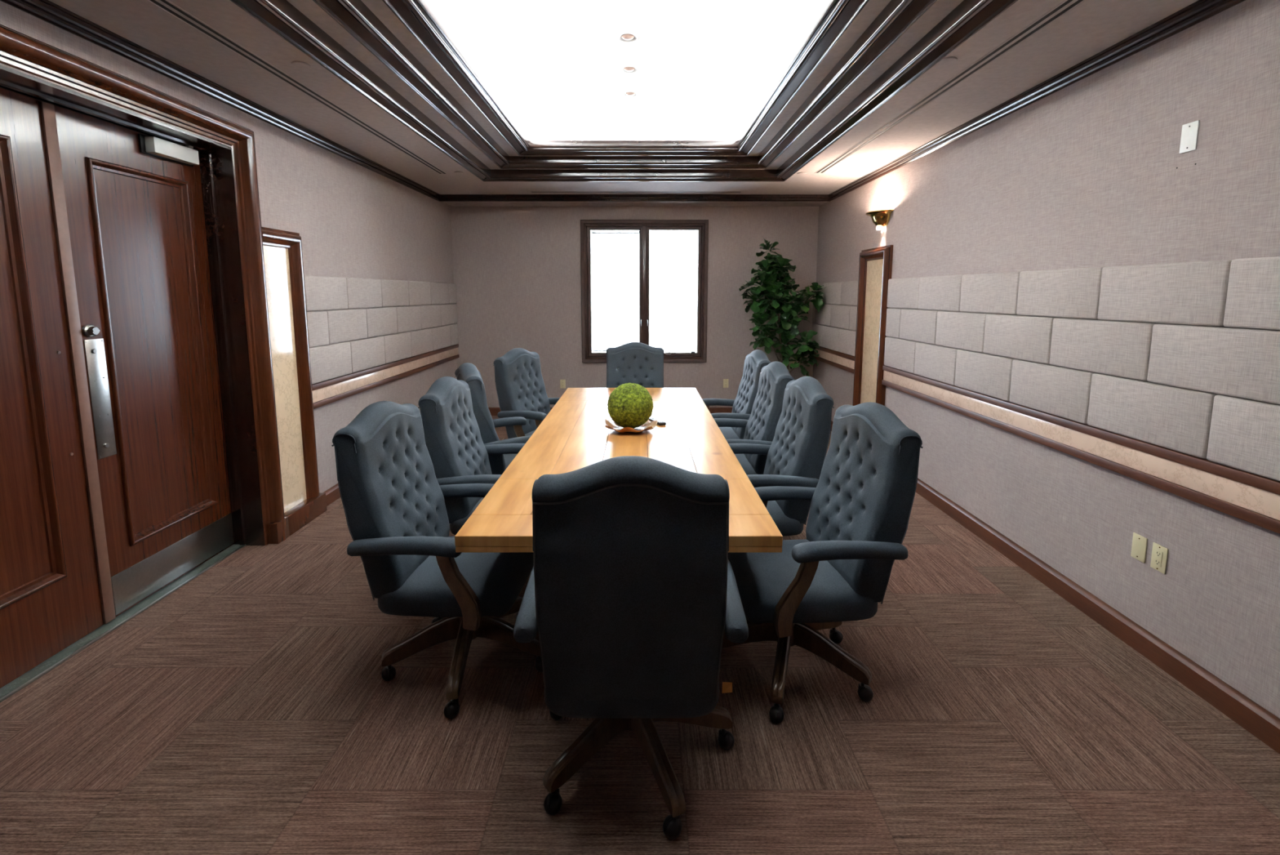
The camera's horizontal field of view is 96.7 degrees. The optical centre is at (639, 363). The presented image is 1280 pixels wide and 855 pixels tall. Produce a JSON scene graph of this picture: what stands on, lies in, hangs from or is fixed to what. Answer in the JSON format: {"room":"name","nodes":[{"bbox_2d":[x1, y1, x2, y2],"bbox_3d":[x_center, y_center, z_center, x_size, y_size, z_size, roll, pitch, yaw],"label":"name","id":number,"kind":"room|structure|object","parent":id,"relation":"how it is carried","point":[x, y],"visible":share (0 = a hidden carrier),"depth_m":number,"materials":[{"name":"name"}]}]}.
{"room":"conference room","nodes":[
{"label":"conference room","id":0,"kind":"room"},
{"bbox_2d":[0,0,457,493],"bbox_3d":[-2.540,-0.264,3.496,0.340,2.830,8.104,0,7,0],"label":"wall","id":1,"kind":"structure","parent":0,"point":[351,220],"depth_m":4.40,"materials":[{"name":"paint"}]},
{"bbox_2d":[0,87,115,688],"bbox_3d":[-2.575,0.110,2.180,0.061,2.385,0.888,0,7,0],"label":"door","id":2,"kind":"structure","parent":1,"relation":"in","point":[55,584],"depth_m":2.43,"materials":[{"name":"red wood"}]},
{"bbox_2d":[0,543,245,702],"bbox_3d":[-2.565,1.251,2.738,0.130,0.008,1.750,0,7,0],"label":"trim","id":3,"kind":"structure","parent":1,"relation":"attached to","point":[29,674],"depth_m":2.69,"materials":[{"name":"grey metal"}]},
{"bbox_2d":[0,65,264,545],"bbox_3d":[-2.501,0.054,2.591,0.259,2.420,1.750,0,7,0],"label":"trim","id":4,"kind":"structure","parent":1,"relation":"attached to","point":[215,161],"depth_m":3.39,"materials":[{"name":"brown wood"}]},
{"bbox_2d":[47,102,234,616],"bbox_3d":[-2.552,0.005,3.022,0.106,2.388,0.850,0,7,0],"label":"door","id":5,"kind":"structure","parent":1,"relation":"in","point":[134,200],"depth_m":2.96,"materials":[{"name":"red wood"}]},
{"bbox_2d":[0,24,286,545],"bbox_3d":[-2.331,-0.013,2.583,0.078,2.555,1.980,0,7,0],"label":"trim","id":6,"kind":"structure","parent":1,"relation":"attached to","point":[19,51],"depth_m":3.35,"materials":[{"name":"brown wood"}]},
{"bbox_2d":[266,516,289,543],"bbox_3d":[-2.333,1.073,3.663,0.075,0.135,0.119,0,7,0],"label":"trim","id":7,"kind":"structure","parent":1,"relation":"attached to","point":[274,530],"depth_m":3.61,"materials":[{"name":"brown wood"}]},
{"bbox_2d":[306,311,328,347],"bbox_3d":[-2.353,-0.251,4.137,0.034,0.254,0.267,0,7,0],"label":"acoustic panel","id":8,"kind":"object","parent":1,"relation":"attached to","point":[317,325],"visible":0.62,"depth_m":4.13,"materials":[{"name":"beige fabric"}]},
{"bbox_2d":[303,275,347,311],"bbox_3d":[-2.353,-0.524,4.260,0.034,0.253,0.578,0,7,0],"label":"acoustic panel","id":9,"kind":"object","parent":1,"relation":"attached to","point":[322,292],"visible":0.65,"depth_m":4.22,"materials":[{"name":"beige fabric"}]},
{"bbox_2d":[309,342,351,384],"bbox_3d":[-2.353,-0.012,4.323,0.034,0.260,0.578,0,7,0],"label":"acoustic panel","id":10,"kind":"object","parent":1,"relation":"attached to","point":[328,362],"visible":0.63,"depth_m":4.29,"materials":[{"name":"beige fabric"}]},
{"bbox_2d":[322,483,340,506],"bbox_3d":[-2.356,0.826,5.801,0.029,0.103,3.294,0,7,0],"label":"baseboard","id":11,"kind":"structure","parent":1,"relation":"attached to","point":[332,494],"depth_m":4.33,"materials":[{"name":"brown wood"}]},
{"bbox_2d":[326,308,367,344],"bbox_3d":[-2.353,-0.304,4.572,0.034,0.254,0.604,0,7,0],"label":"acoustic panel","id":12,"kind":"object","parent":1,"relation":"attached to","point":[344,325],"visible":0.88,"depth_m":4.53,"materials":[{"name":"beige fabric"}]},
{"bbox_2d":[346,277,382,309],"bbox_3d":[-2.353,-0.597,4.849,0.034,0.253,0.604,0,7,0],"label":"acoustic panel","id":13,"kind":"object","parent":1,"relation":"attached to","point":[362,293],"visible":0.86,"depth_m":4.81,"materials":[{"name":"beige fabric"}]},
{"bbox_2d":[347,336,385,373],"bbox_3d":[-2.353,-0.084,4.912,0.034,0.260,0.604,0,7,0],"label":"acoustic panel","id":14,"kind":"object","parent":1,"relation":"attached to","point":[369,353],"visible":0.85,"depth_m":4.87,"materials":[{"name":"beige fabric"}]},
{"bbox_2d":[364,306,397,337],"bbox_3d":[-2.353,-0.379,5.175,0.034,0.254,0.604,0,7,0],"label":"acoustic panel","id":15,"kind":"object","parent":1,"relation":"attached to","point":[380,322],"visible":0.86,"depth_m":5.14,"materials":[{"name":"beige fabric"}]},
{"bbox_2d":[311,343,458,402],"bbox_3d":[-2.357,0.039,5.699,0.026,0.090,3.304,0,7,0],"label":"trim","id":16,"kind":"structure","parent":1,"relation":"attached to","point":[329,391],"depth_m":5.05,"materials":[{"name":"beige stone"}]},
{"bbox_2d":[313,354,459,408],"bbox_3d":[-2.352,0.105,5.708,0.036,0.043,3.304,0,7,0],"label":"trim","id":17,"kind":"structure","parent":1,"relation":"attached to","point":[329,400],"depth_m":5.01,"materials":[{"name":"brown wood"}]},
{"bbox_2d":[380,279,408,306],"bbox_3d":[-2.353,-0.671,5.452,0.034,0.253,0.604,0,7,0],"label":"acoustic panel","id":18,"kind":"object","parent":1,"relation":"attached to","point":[394,293],"visible":0.88,"depth_m":5.42,"materials":[{"name":"beige fabric"}]},
{"bbox_2d":[382,331,411,364],"bbox_3d":[-2.353,-0.158,5.515,0.034,0.260,0.604,0,7,0],"label":"acoustic panel","id":19,"kind":"object","parent":1,"relation":"attached to","point":[397,346],"visible":0.84,"depth_m":5.47,"materials":[{"name":"beige fabric"}]},
{"bbox_2d":[395,305,421,333],"bbox_3d":[-2.353,-0.453,5.777,0.034,0.254,0.604,0,7,0],"label":"acoustic panel","id":20,"kind":"object","parent":1,"relation":"attached to","point":[408,317],"visible":0.83,"depth_m":5.74,"materials":[{"name":"beige fabric"}]},
{"bbox_2d":[407,280,431,306],"bbox_3d":[-2.353,-0.745,6.054,0.034,0.253,0.604,0,7,0],"label":"acoustic panel","id":21,"kind":"object","parent":1,"relation":"attached to","point":[419,292],"visible":0.84,"depth_m":6.02,"materials":[{"name":"beige fabric"}]},
{"bbox_2d":[409,328,432,356],"bbox_3d":[-2.353,-0.233,6.117,0.034,0.260,0.604,0,7,0],"label":"acoustic panel","id":22,"kind":"object","parent":1,"relation":"attached to","point":[421,340],"visible":0.88,"depth_m":6.08,"materials":[{"name":"beige fabric"}]},
{"bbox_2d":[419,304,440,328],"bbox_3d":[-2.353,-0.527,6.379,0.034,0.254,0.604,0,7,0],"label":"acoustic panel","id":23,"kind":"object","parent":1,"relation":"attached to","point":[430,314],"visible":0.92,"depth_m":6.35,"materials":[{"name":"beige fabric"}]},
{"bbox_2d":[429,281,448,304],"bbox_3d":[-2.353,-0.819,6.657,0.034,0.253,0.604,0,7,0],"label":"acoustic panel","id":24,"kind":"object","parent":1,"relation":"attached to","point":[439,292],"visible":0.86,"depth_m":6.63,"materials":[{"name":"beige fabric"}]},
{"bbox_2d":[431,324,450,351],"bbox_3d":[-2.353,-0.307,6.720,0.034,0.260,0.604,0,7,0],"label":"acoustic panel","id":25,"kind":"object","parent":1,"relation":"attached to","point":[441,335],"visible":0.85,"depth_m":6.68,"materials":[{"name":"beige fabric"}]},
{"bbox_2d":[440,303,457,325],"bbox_3d":[-2.353,-0.601,6.980,0.034,0.254,0.600,0,7,0],"label":"acoustic panel","id":26,"kind":"object","parent":1,"relation":"attached to","point":[448,311],"visible":0.86,"depth_m":6.94,"materials":[{"name":"beige fabric"}]},
{"bbox_2d":[448,283,456,303],"bbox_3d":[-2.353,-0.874,7.103,0.034,0.253,0.289,0,7,0],"label":"acoustic panel","id":27,"kind":"object","parent":1,"relation":"attached to","point":[451,286],"visible":0.89,"depth_m":7.09,"materials":[{"name":"beige fabric"}]},
{"bbox_2d":[449,324,457,346],"bbox_3d":[-2.353,-0.362,7.166,0.034,0.260,0.289,0,7,0],"label":"acoustic panel","id":28,"kind":"object","parent":1,"relation":"attached to","point":[453,327],"visible":0.87,"depth_m":7.16,"materials":[{"name":"beige fabric"}]},
{"bbox_2d":[48,0,1198,194],"bbox_3d":[-0.090,-1.617,3.229,5.160,0.120,8.304,0,7,0],"label":"ceiling","id":29,"kind":"structure","parent":0,"point":[1092,27],"depth_m":3.06,"materials":[{"name":"grey paint"}]},
{"bbox_2d":[146,0,447,173],"bbox_3d":[-1.907,-1.544,3.135,0.085,0.002,4.800,0,7,0],"label":"ceiling vent","id":30,"kind":"object","parent":29,"relation":"in","point":[153,1],"visible":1,"depth_m":2.94,"materials":[{"name":"grey metal"}]},
{"bbox_2d":[229,0,1017,181],"bbox_3d":[-0.062,-1.583,3.180,3.085,0.099,5.300,0,7,0],"label":"trim","id":31,"kind":"structure","parent":29,"relation":"attached to","point":[969,17],"depth_m":3.23,"materials":[{"name":"brown wood"}]},
{"bbox_2d":[529,191,742,192],"bbox_3d":[-0.045,-1.959,6.510,2.410,0.002,0.080,0,7,0],"label":"ceiling vent","id":32,"kind":"object","parent":29,"relation":"in","point":[530,191],"visible":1,"depth_m":6.47,"materials":[{"name":"grey metal"}]},
{"bbox_2d":[814,0,1086,173],"bbox_3d":[1.722,-1.541,3.115,0.085,0.002,4.760,0,7,0],"label":"ceiling vent","id":33,"kind":"object","parent":29,"relation":"in","point":[1065,3],"visible":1,"depth_m":2.94,"materials":[{"name":"grey metal"}]},
{"bbox_2d":[286,0,964,169],"bbox_3d":[-0.062,-1.670,3.170,2.895,0.080,5.110,0,7,0],"label":"ceiling","id":34,"kind":"structure","parent":0,"point":[940,9],"depth_m":3.26,"materials":[{"name":"white paint"}]},
{"bbox_2d":[312,0,937,168],"bbox_3d":[-0.062,-1.655,3.172,2.605,0.096,4.820,0,7,0],"label":"trim","id":35,"kind":"structure","parent":34,"relation":"attached to","point":[354,16],"depth_m":3.46,"materials":[{"name":"brown wood"}]},
{"bbox_2d":[428,0,825,140],"bbox_3d":[-0.062,-1.839,3.149,3.185,0.339,5.400,0,7,0],"label":"ceiling","id":36,"kind":"structure","parent":0,"point":[705,68],"depth_m":3.82,"materials":[{"name":"white paint"}]},
{"bbox_2d":[382,0,869,155],"bbox_3d":[-0.062,-1.713,3.164,2.153,0.069,4.368,0,7,0],"label":"trim","id":37,"kind":"structure","parent":36,"relation":"attached to","point":[408,12],"depth_m":3.52,"materials":[{"name":"brown wood"}]},
{"bbox_2d":[413,0,838,147],"bbox_3d":[-0.062,-1.753,3.159,1.945,0.062,4.160,0,7,0],"label":"trim","id":38,"kind":"structure","parent":36,"relation":"attached to","point":[425,6],"depth_m":4.08,"materials":[{"name":"brown wood"}]},
{"bbox_2d":[617,31,637,41],"bbox_3d":[-0.075,-1.992,3.483,0.124,0.017,0.124,0,7,0],"label":"recessed light","id":39,"kind":"object","parent":36,"relation":"in","point":[626,36],"visible":1,"depth_m":3.47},
{"bbox_2d":[450,206,818,407],"bbox_3d":[-0.090,-0.744,7.394,5.160,2.830,0.250,0,7,0],"label":"wall","id":40,"kind":"structure","parent":0,"point":[517,270],"depth_m":7.23,"materials":[{"name":"paint"}]},
{"bbox_2d":[488,407,732,415],"bbox_3d":[-0.065,0.626,7.422,4.550,0.103,0.029,0,7,0],"label":"baseboard","id":41,"kind":"structure","parent":40,"relation":"attached to","point":[493,411],"depth_m":7.41,"materials":[{"name":"brown wood"}]},
{"bbox_2d":[440,201,828,206],"bbox_3d":[-0.065,-1.973,6.908,4.610,0.072,0.414,0,7,0],"label":"trim","id":42,"kind":"structure","parent":40,"relation":"attached to","point":[449,203],"depth_m":6.89,"materials":[{"name":"wood"}]},
{"bbox_2d":[580,219,708,362],"bbox_3d":[0.056,-0.913,7.294,1.602,1.794,0.186,0,7,0],"label":"window","id":43,"kind":"structure","parent":40,"relation":"in","point":[644,226],"depth_m":7.23,"materials":[{"name":"brown wood"}]},
{"bbox_2d":[591,231,639,351],"bbox_3d":[-0.310,-0.919,7.323,0.600,1.535,0.022,0,7,0],"label":"window blind","id":44,"kind":"object","parent":43,"relation":"attached to","point":[593,232],"visible":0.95,"depth_m":7.32,"materials":[{"name":"white plastic"}]},
{"bbox_2d":[591,324,697,351],"bbox_3d":[0.000,-0.535,19.535,24.000,0.250,23.700,0,7,0],"label":"window pane","id":45,"kind":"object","parent":43,"relation":"attached to","point":[676,338],"depth_m":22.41,"materials":[{"name":"glass"}]},
{"bbox_2d":[0,415,1279,854],"bbox_3d":[-0.130,1.209,3.602,5.340,0.120,8.354,0,7,0],"label":"floor","id":46,"kind":"structure","parent":0,"point":[250,708],"depth_m":2.03,"materials":[{"name":"carpet"}]},
{"bbox_2d":[261,226,327,535],"bbox_3d":[-2.333,0.118,3.827,0.075,1.990,0.456,0,7,0],"label":"wall panel","id":47,"kind":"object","parent":46,"relation":"on","point":[303,502],"depth_m":3.85,"materials":[{"name":"beige stone"}]},
{"bbox_2d":[331,400,542,718],"bbox_3d":[-0.756,0.726,2.389,0.751,1.135,0.687,0,7,4],"label":"chair","id":48,"kind":"object","parent":46,"relation":"on","point":[392,495],"visible":0.94,"depth_m":2.22,"materials":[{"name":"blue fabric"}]},
{"bbox_2d":[417,376,524,534],"bbox_3d":[-0.725,0.637,3.112,0.751,1.135,0.687,0,7,0],"label":"chair","id":49,"kind":"object","parent":46,"relation":"on","point":[458,452],"visible":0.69,"depth_m":2.90,"materials":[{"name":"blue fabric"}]},
{"bbox_2d":[454,362,531,474],"bbox_3d":[-0.814,0.545,3.858,0.751,1.135,0.687,-3,8,-25],"label":"chair","id":50,"kind":"object","parent":46,"relation":"on","point":[468,372],"visible":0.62,"depth_m":3.52,"materials":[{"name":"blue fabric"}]},
{"bbox_2d":[493,347,559,438],"bbox_3d":[-0.712,0.453,4.609,0.751,1.135,0.687,3,8,22],"label":"chair","id":51,"kind":"object","parent":46,"relation":"on","point":[520,387],"visible":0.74,"depth_m":4.54,"materials":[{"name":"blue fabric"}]},
{"bbox_2d":[454,387,782,551],"bbox_3d":[-0.072,0.777,3.508,1.119,0.760,3.070,0,7,0],"label":"conference table","id":52,"kind":"object","parent":46,"relation":"on","point":[574,435],"visible":0.34,"depth_m":2.88,"materials":[{"name":"brown wood"}]},
{"bbox_2d":[604,418,657,432],"bbox_3d":[-0.054,0.374,3.430,0.321,0.059,0.323,0,7,0],"label":"dish","id":53,"kind":"object","parent":52,"relation":"on","point":[611,424],"visible":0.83,"depth_m":3.42,"materials":[{"name":"metal"}]},
{"bbox_2d":[607,382,653,428],"bbox_3d":[-0.058,0.253,3.418,0.275,0.276,0.274,-2,7,-15],"label":"moss ball","id":54,"kind":"object","parent":53,"relation":"in","point":[629,404],"visible":1,"depth_m":3.32,"materials":[{"name":"green plant"}]},
{"bbox_2d":[513,455,748,839],"bbox_3d":[-0.014,0.785,1.912,0.691,1.135,0.681,0,7,0],"label":"chair","id":55,"kind":"object","parent":46,"relation":"on","point":[631,595],"visible":1,"depth_m":1.56,"materials":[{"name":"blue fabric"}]},
{"bbox_2d":[605,342,664,387],"bbox_3d":[-0.054,0.405,4.997,0.687,1.135,0.751,0,7,0],"label":"chair","id":56,"kind":"object","parent":46,"relation":"on","point":[640,363],"visible":0.47,"depth_m":5.19,"materials":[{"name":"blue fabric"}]},
{"bbox_2d":[702,349,770,439],"bbox_3d":[0.620,0.455,4.590,0.751,1.135,0.687,0,7,-1],"label":"chair","id":57,"kind":"object","parent":46,"relation":"on","point":[755,361],"visible":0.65,"depth_m":4.45,"materials":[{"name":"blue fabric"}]},
{"bbox_2d":[713,360,794,474],"bbox_3d":[0.580,0.550,3.815,0.751,1.135,0.687,0,7,0],"label":"chair","id":58,"kind":"object","parent":46,"relation":"on","point":[762,424],"visible":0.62,"depth_m":3.63,"materials":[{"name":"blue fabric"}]},
{"bbox_2d":[728,376,834,536],"bbox_3d":[0.585,0.635,3.131,0.751,1.135,0.687,0,7,-1],"label":"chair","id":59,"kind":"object","parent":46,"relation":"on","point":[797,452],"visible":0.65,"depth_m":2.89,"materials":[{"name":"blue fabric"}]},
{"bbox_2d":[738,238,826,376],"bbox_3d":[1.690,-0.378,6.857,1.008,2.235,0.483,0,7,0],"label":"tree","id":60,"kind":"object","parent":46,"relation":"on","point":[773,264],"visible":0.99,"depth_m":6.76,"materials":[{"name":"green plant"}]},
{"bbox_2d":[721,401,922,723],"bbox_3d":[0.639,0.729,2.368,0.751,1.135,0.687,-1,7,-6],"label":"chair","id":61,"kind":"object","parent":46,"relation":"on","point":[862,499],"visible":0.94,"depth_m":2.18,"materials":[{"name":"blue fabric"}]},
{"bbox_2d":[852,244,893,405],"bbox_3d":[2.203,-0.093,5.480,0.075,2.005,0.700,0,7,0],"label":"wall panel","id":62,"kind":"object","parent":46,"relation":"on","point":[875,264],"depth_m":5.47,"materials":[{"name":"beige stone"}]},
{"bbox_2d":[813,0,1279,718],"bbox_3d":[2.365,-0.252,3.397,0.250,2.830,8.304,0,7,0],"label":"wall","id":63,"kind":"structure","parent":0,"point":[1085,174],"depth_m":2.67,"materials":[{"name":"paint"}]},
{"bbox_2d":[0,0,1245,201],"bbox_3d":[-0.065,-1.491,3.010,4.610,0.075,7.440,0,7,0],"label":"trim","id":64,"kind":"structure","parent":63,"relation":"attached to","point":[46,11],"depth_m":3.21,"materials":[{"name":"brown wood"}]},
{"bbox_2d":[811,324,822,346],"bbox_3d":[2.223,-0.355,7.112,0.034,0.260,0.398,0,7,0],"label":"acoustic panel","id":65,"kind":"object","parent":63,"relation":"attached to","point":[815,327],"visible":0.57,"depth_m":7.05,"materials":[{"name":"beige fabric"}]},
{"bbox_2d":[814,304,831,326],"bbox_3d":[2.223,-0.589,6.888,0.034,0.254,0.593,0,7,0],"label":"acoustic panel","id":66,"kind":"object","parent":63,"relation":"attached to","point":[823,317],"visible":0.62,"depth_m":6.82,"materials":[{"name":"beige fabric"}]},
{"bbox_2d":[821,325,839,351],"bbox_3d":[2.223,-0.294,6.617,0.034,0.260,0.593,0,7,0],"label":"acoustic panel","id":67,"kind":"object","parent":63,"relation":"attached to","point":[830,335],"visible":0.88,"depth_m":6.58,"materials":[{"name":"beige fabric"}]},
{"bbox_2d":[822,281,841,304],"bbox_3d":[2.223,-0.807,6.554,0.034,0.253,0.593,0,7,0],"label":"acoustic panel","id":68,"kind":"object","parent":63,"relation":"attached to","point":[832,295],"visible":0.76,"depth_m":6.53,"materials":[{"name":"beige fabric"}]},
{"bbox_2d":[813,348,854,368],"bbox_3d":[2.227,-0.069,6.580,0.026,0.090,1.529,0,7,0],"label":"trim","id":69,"kind":"structure","parent":63,"relation":"attached to","point":[847,362],"depth_m":6.42,"materials":[{"name":"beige wood"}]},
{"bbox_2d":[830,304,851,329],"bbox_3d":[2.223,-0.517,6.297,0.034,0.254,0.593,0,7,0],"label":"acoustic panel","id":70,"kind":"object","parent":63,"relation":"attached to","point":[840,314],"visible":0.9,"depth_m":6.26,"materials":[{"name":"beige fabric"}]},
{"bbox_2d":[838,328,856,355],"bbox_3d":[2.223,-0.226,6.061,0.034,0.260,0.521,0,7,0],"label":"acoustic panel","id":71,"kind":"object","parent":63,"relation":"attached to","point":[846,344],"visible":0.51,"depth_m":6.06,"materials":[{"name":"beige fabric"}]},
{"bbox_2d":[840,280,857,306],"bbox_3d":[2.223,-0.738,5.998,0.034,0.253,0.521,0,7,0],"label":"acoustic panel","id":72,"kind":"object","parent":63,"relation":"attached to","point":[849,290],"visible":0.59,"depth_m":5.99,"materials":[{"name":"beige fabric"}]},
{"bbox_2d":[848,306,857,330],"bbox_3d":[2.223,-0.466,5.885,0.034,0.254,0.230,0,7,0],"label":"acoustic panel","id":73,"kind":"object","parent":63,"relation":"attached to","point":[853,309],"visible":0.5,"depth_m":5.88,"materials":[{"name":"beige fabric"}]},
{"bbox_2d":[865,208,893,230],"bbox_3d":[2.161,-1.306,5.220,0.158,0.158,0.380,0,7,0],"label":"wall sconce","id":74,"kind":"object","parent":63,"relation":"attached to","point":[880,218],"visible":1,"depth_m":5.14,"materials":[{"name":"gold metal"}]},
{"bbox_2d":[885,307,902,338],"bbox_3d":[2.223,-0.354,4.973,0.034,0.254,0.273,0,7,0],"label":"acoustic panel","id":75,"kind":"object","parent":63,"relation":"attached to","point":[893,315],"visible":0.84,"depth_m":4.95,"materials":[{"name":"beige fabric"}]},
{"bbox_2d":[884,336,916,373],"bbox_3d":[2.223,-0.078,4.858,0.034,0.260,0.567,0,7,0],"label":"acoustic panel","id":76,"kind":"object","parent":63,"relation":"attached to","point":[900,353],"visible":0.84,"depth_m":4.83,"materials":[{"name":"beige fabric"}]},
{"bbox_2d":[887,277,919,309],"bbox_3d":[2.223,-0.590,4.795,0.034,0.253,0.567,0,7,0],"label":"acoustic panel","id":77,"kind":"object","parent":63,"relation":"attached to","point":[902,293],"visible":0.84,"depth_m":4.75,"materials":[{"name":"beige fabric"}]},
{"bbox_2d":[899,308,937,344],"bbox_3d":[2.223,-0.300,4.540,0.034,0.254,0.593,0,7,0],"label":"acoustic panel","id":78,"kind":"object","parent":63,"relation":"attached to","point":[916,325],"visible":0.85,"depth_m":4.50,"materials":[{"name":"beige fabric"}]},
{"bbox_2d":[914,342,958,385],"bbox_3d":[2.223,-0.006,4.280,0.034,0.260,0.593,0,7,0],"label":"acoustic panel","id":79,"kind":"object","parent":63,"relation":"attached to","point":[937,362],"visible":0.82,"depth_m":4.24,"materials":[{"name":"beige fabric"}]},
{"bbox_2d":[917,275,962,311],"bbox_3d":[2.223,-0.519,4.217,0.034,0.253,0.593,0,7,0],"label":"acoustic panel","id":80,"kind":"object","parent":63,"relation":"attached to","point":[943,293],"visible":0.83,"depth_m":4.17,"materials":[{"name":"beige fabric"}]},
{"bbox_2d":[935,311,987,352],"bbox_3d":[2.223,-0.228,3.948,0.034,0.254,0.593,0,7,0],"label":"acoustic panel","id":81,"kind":"object","parent":63,"relation":"attached to","point":[957,330],"visible":0.84,"depth_m":3.91,"materials":[{"name":"beige fabric"}]},
{"bbox_2d":[955,349,1014,401],"bbox_3d":[2.223,0.066,3.688,0.034,0.260,0.593,0,7,0],"label":"acoustic panel","id":82,"kind":"object","parent":63,"relation":"attached to","point":[988,375],"visible":0.89,"depth_m":3.64,"materials":[{"name":"beige fabric"}]},
{"bbox_2d":[960,271,1020,315],"bbox_3d":[2.223,-0.446,3.625,0.034,0.253,0.593,0,7,0],"label":"acoustic panel","id":83,"kind":"object","parent":63,"relation":"attached to","point":[993,292],"visible":0.85,"depth_m":3.58,"materials":[{"name":"beige fabric"}]},
{"bbox_2d":[982,313,1055,364],"bbox_3d":[2.223,-0.155,3.357,0.034,0.254,0.593,0,7,0],"label":"acoustic panel","id":84,"kind":"object","parent":63,"relation":"attached to","point":[1027,338],"visible":0.85,"depth_m":3.31,"materials":[{"name":"beige fabric"}]},
{"bbox_2d":[1009,359,1093,424],"bbox_3d":[2.223,0.139,3.097,0.034,0.260,0.593,0,7,0],"label":"acoustic panel","id":85,"kind":"object","parent":63,"relation":"attached to","point":[1059,391],"visible":0.87,"depth_m":3.04,"materials":[{"name":"beige fabric"}]},
{"bbox_2d":[1016,266,1103,319],"bbox_3d":[2.223,-0.373,3.034,0.034,0.253,0.593,0,7,0],"label":"acoustic panel","id":86,"kind":"object","parent":63,"relation":"attached to","point":[1071,293],"visible":0.86,"depth_m":2.98,"materials":[{"name":"beige fabric"}]},
{"bbox_2d":[881,379,1279,533],"bbox_3d":[2.222,0.516,2.368,0.036,0.043,5.675,0,7,0],"label":"trim","id":87,"kind":"structure","parent":63,"relation":"attached to","point":[1273,524],"depth_m":2.59,"materials":[{"name":"brown wood"}]},
{"bbox_2d":[882,364,1279,494],"bbox_3d":[2.222,0.385,2.352,0.036,0.042,5.675,0,7,0],"label":"trim","id":88,"kind":"structure","parent":63,"relation":"attached to","point":[1265,483],"depth_m":2.59,"materials":[{"name":"brown wood"}]},
{"bbox_2d":[883,370,1279,519],"bbox_3d":[2.227,0.450,2.360,0.026,0.090,5.675,0,7,0],"label":"trim","id":89,"kind":"structure","parent":63,"relation":"attached to","point":[1257,500],"depth_m":2.60,"materials":[{"name":"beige wood"}]},
{"bbox_2d":[915,478,1279,753],"bbox_3d":[2.226,1.238,2.452,0.029,0.103,5.665,0,7,0],"label":"baseboard","id":90,"kind":"structure","parent":63,"relation":"attached to","point":[1250,715],"depth_m":2.56,"materials":[{"name":"brown wood"}]},
{"bbox_2d":[1049,317,1155,381],"bbox_3d":[2.223,-0.082,2.765,0.034,0.254,0.593,0,7,0],"label":"acoustic panel","id":91,"kind":"object","parent":63,"relation":"attached to","point":[1111,348],"visible":0.84,"depth_m":2.71,"materials":[{"name":"beige fabric"}]},
{"bbox_2d":[1130,532,1147,562],"bbox_3d":[2.236,0.825,2.550,0.008,0.114,0.070,0,7,0],"label":"blank plate","id":92,"kind":"object","parent":63,"relation":"attached to","point":[1139,547],"visible":1,"depth_m":2.55,"materials":[{"name":"beige plastic"}]},
{"bbox_2d":[1087,373,1217,458],"bbox_3d":[2.223,0.212,2.505,0.034,0.260,0.593,0,7,0],"label":"acoustic panel","id":93,"kind":"object","parent":63,"relation":"attached to","point":[1177,419],"visible":0.89,"depth_m":2.45,"materials":[{"name":"beige fabric"}]},
{"bbox_2d":[1150,542,1168,573],"bbox_3d":[2.235,0.838,2.451,0.009,0.114,0.070,0,7,0],"label":"wall outlet","id":94,"kind":"object","parent":63,"relation":"attached to","point":[1159,553],"visible":1,"depth_m":2.45,"materials":[{"name":"beige plastic"}]},
{"bbox_2d":[1154,548,1163,566],"bbox_3d":[2.233,0.838,2.451,0.004,0.067,0.033,0,7,0],"label":"socket","id":95,"kind":"object","parent":94,"relation":"attached to","point":[1158,553],"depth_m":2.45,"materials":[{"name":"beige plastic"}]},
{"bbox_2d":[1097,259,1232,326],"bbox_3d":[2.223,-0.301,2.442,0.034,0.253,0.593,0,7,0],"label":"acoustic panel","id":96,"kind":"object","parent":63,"relation":"attached to","point":[1193,292],"visible":0.88,"depth_m":2.38,"materials":[{"name":"beige fabric"}]},
{"bbox_2d":[1179,120,1199,153],"bbox_3d":[2.236,-0.921,2.317,0.008,0.114,0.070,0,7,0],"label":"blank plate","id":97,"kind":"object","parent":63,"relation":"attached to","point":[1188,140],"visible":1,"depth_m":2.31,"materials":[{"name":"white plastic"}]},
{"bbox_2d":[1146,324,1279,404],"bbox_3d":[2.223,-0.009,2.174,0.034,0.254,0.593,0,7,0],"label":"acoustic panel","id":98,"kind":"object","parent":63,"relation":"attached to","point":[1237,362],"visible":1,"depth_m":2.17,"materials":[{"name":"beige fabric"}]},
{"bbox_2d":[1206,395,1279,480],"bbox_3d":[2.223,0.285,1.914,0.034,0.260,0.593,0,7,0],"label":"acoustic panel","id":99,"kind":"object","parent":63,"relation":"attached to","point":[1244,435],"visible":1,"depth_m":2.07,"materials":[{"name":"beige fabric"}]},
{"bbox_2d":[1223,256,1279,329],"bbox_3d":[2.223,-0.228,1.851,0.034,0.253,0.593,0,7,0],"label":"acoustic panel","id":100,"kind":"object","parent":63,"relation":"attached to","point":[1253,293],"visible":1,"depth_m":2.04,"materials":[{"name":"beige fabric"}]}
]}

